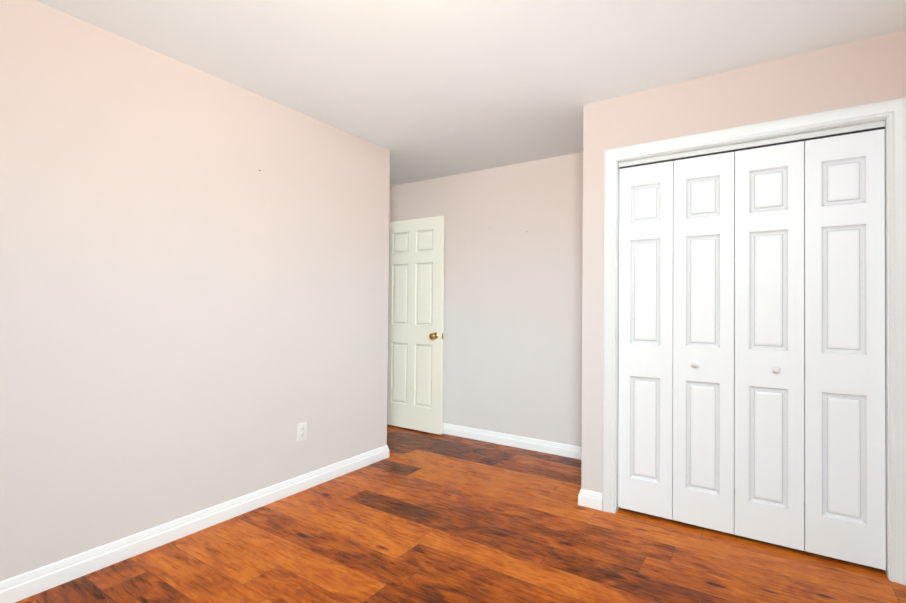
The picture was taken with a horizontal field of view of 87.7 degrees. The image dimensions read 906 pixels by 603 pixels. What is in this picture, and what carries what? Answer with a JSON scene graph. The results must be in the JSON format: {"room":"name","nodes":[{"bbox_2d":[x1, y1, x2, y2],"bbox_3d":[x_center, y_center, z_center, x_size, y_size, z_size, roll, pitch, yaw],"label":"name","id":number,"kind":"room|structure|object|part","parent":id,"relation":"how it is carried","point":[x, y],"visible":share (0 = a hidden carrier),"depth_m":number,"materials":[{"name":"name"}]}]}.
{"room":"empty bedroom","nodes":[
{"label":"empty bedroom","id":0,"kind":"room"},
{"bbox_2d":[0,0,389,581],"bbox_3d":[-1.536,-0.014,2.307,0.100,2.440,3.531,0,-1,34],"label":"wall","id":1,"kind":"structure","parent":0,"point":[193,309],"depth_m":2.35,"materials":[{"name":"paint"}]},
{"bbox_2d":[0,445,388,602],"bbox_3d":[-1.467,1.158,2.308,0.015,0.097,3.446,0,-1,34],"label":"baseboard","id":2,"kind":"structure","parent":1,"relation":"attached to","point":[31,583],"depth_m":2.35,"materials":[{"name":"white wood"}]},
{"bbox_2d":[297,422,306,441],"bbox_3d":[-0.975,0.843,3.051,0.008,0.115,0.070,0,-1,34],"label":"electrical outlet","id":3,"kind":"object","parent":1,"relation":"attached to","point":[302,432],"visible":1,"depth_m":3.05,"materials":[{"name":"white plastic"}]},
{"bbox_2d":[389,186,391,221],"bbox_3d":[-0.948,0.019,4.489,0.100,2.440,0.952,0,-1,34],"label":"wall","id":4,"kind":"structure","parent":0,"point":[390,205],"depth_m":4.85,"materials":[{"name":"paint"}]},
{"bbox_2d":[15,424,905,602],"bbox_3d":[-0.765,1.264,2.341,5.145,0.100,4.483,0,-1,34],"label":"floor","id":5,"kind":"structure","parent":0,"point":[416,516],"depth_m":2.28,"materials":[{"name":"laminate"}]},
{"bbox_2d":[36,0,905,185],"bbox_3d":[-0.743,-1.276,2.374,5.145,0.100,4.483,0,-1,34],"label":"ceiling","id":6,"kind":"structure","parent":0,"point":[421,90],"depth_m":2.30,"materials":[{"name":"paint"}]},
{"bbox_2d":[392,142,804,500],"bbox_3d":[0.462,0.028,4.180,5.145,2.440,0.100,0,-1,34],"label":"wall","id":7,"kind":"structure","parent":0,"point":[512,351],"depth_m":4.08,"materials":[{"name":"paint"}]},
{"bbox_2d":[387,216,444,434],"bbox_3d":[-0.393,0.216,4.581,0.711,2.030,0.170,0,-1,34],"label":"entry door","id":8,"kind":"structure","parent":7,"relation":"in","point":[415,328],"depth_m":4.54,"materials":[{"name":"paint"}]},
{"bbox_3d":[-0.155,0.321,4.420,0.065,0.065,0.170,0,-1,34],"label":"entry knob","id":9,"kind":"part","parent":8,"relation":"part of","materials":[{"name":"gold metal"}]},
{"bbox_2d":[443,423,581,459],"bbox_3d":[0.296,1.198,4.200,2.290,0.097,0.015,0,-1,34],"label":"baseboard","id":10,"kind":"structure","parent":7,"relation":"attached to","point":[571,451],"depth_m":4.04,"materials":[{"name":"white wood"}]},
{"bbox_2d":[581,29,905,492],"bbox_3d":[1.432,0.015,2.509,1.477,2.440,0.100,0,-1,34],"label":"wall","id":11,"kind":"structure","parent":0,"point":[864,71],"depth_m":2.55,"materials":[{"name":"paint"}]},
{"bbox_2d":[578,489,598,506],"bbox_3d":[1.005,1.192,3.197,0.035,0.097,0.840,0,-1,34],"label":"baseboard","id":12,"kind":"structure","parent":11,"relation":"attached to","point":[590,499],"depth_m":2.84,"materials":[{"name":"white wood"}]},
{"bbox_2d":[618,161,673,519],"bbox_3d":[1.113,0.212,2.726,0.292,2.003,0.030,0,-1,34],"label":"closet door","id":13,"kind":"structure","parent":11,"relation":"in","point":[645,412],"depth_m":2.71,"materials":[{"name":"white paint"}]},
{"bbox_2d":[673,152,734,533],"bbox_3d":[1.349,0.212,2.548,0.292,2.003,0.064,0,-1,34],"label":"closet door","id":14,"kind":"structure","parent":11,"relation":"in","point":[703,337],"depth_m":2.55,"materials":[{"name":"white paint"}]},
{"bbox_3d":[1.312,0.338,2.552,0.033,0.033,0.034,0,-1,34],"label":"closet knob","id":15,"kind":"part","parent":14,"relation":"part of","materials":[{"name":"white"}]},
{"bbox_2d":[619,120,884,168],"bbox_3d":[1.491,-0.808,2.493,1.182,0.037,0.038,0,-1,34],"label":"track rail","id":16,"kind":"object","parent":11,"relation":"attached to","point":[853,129],"visible":0.93,"depth_m":2.42,"materials":[{"name":"white metal"}]},
{"bbox_2d":[602,97,905,584],"bbox_3d":[1.478,0.195,2.475,1.220,2.080,0.100,0,-1,34],"label":"door frame","id":17,"kind":"structure","parent":11,"relation":"attached to","point":[887,446],"depth_m":2.15,"materials":[{"name":"white wood"}]},
{"bbox_2d":[734,141,803,550],"bbox_3d":[1.595,0.212,2.384,0.292,2.003,0.064,0,-1,34],"label":"closet door","id":18,"kind":"structure","parent":11,"relation":"in","point":[769,349],"depth_m":2.38,"materials":[{"name":"white paint"}]},
{"bbox_3d":[1.613,0.338,2.351,0.033,0.033,0.034,0,-1,34],"label":"closet knob","id":19,"kind":"part","parent":18,"relation":"part of","materials":[{"name":"white"}]},
{"bbox_2d":[804,129,885,569],"bbox_3d":[1.850,0.213,2.234,0.292,2.003,0.030,0,-1,34],"label":"closet door","id":20,"kind":"structure","parent":11,"relation":"in","point":[845,456],"depth_m":2.22,"materials":[{"name":"white paint"}]}
]}

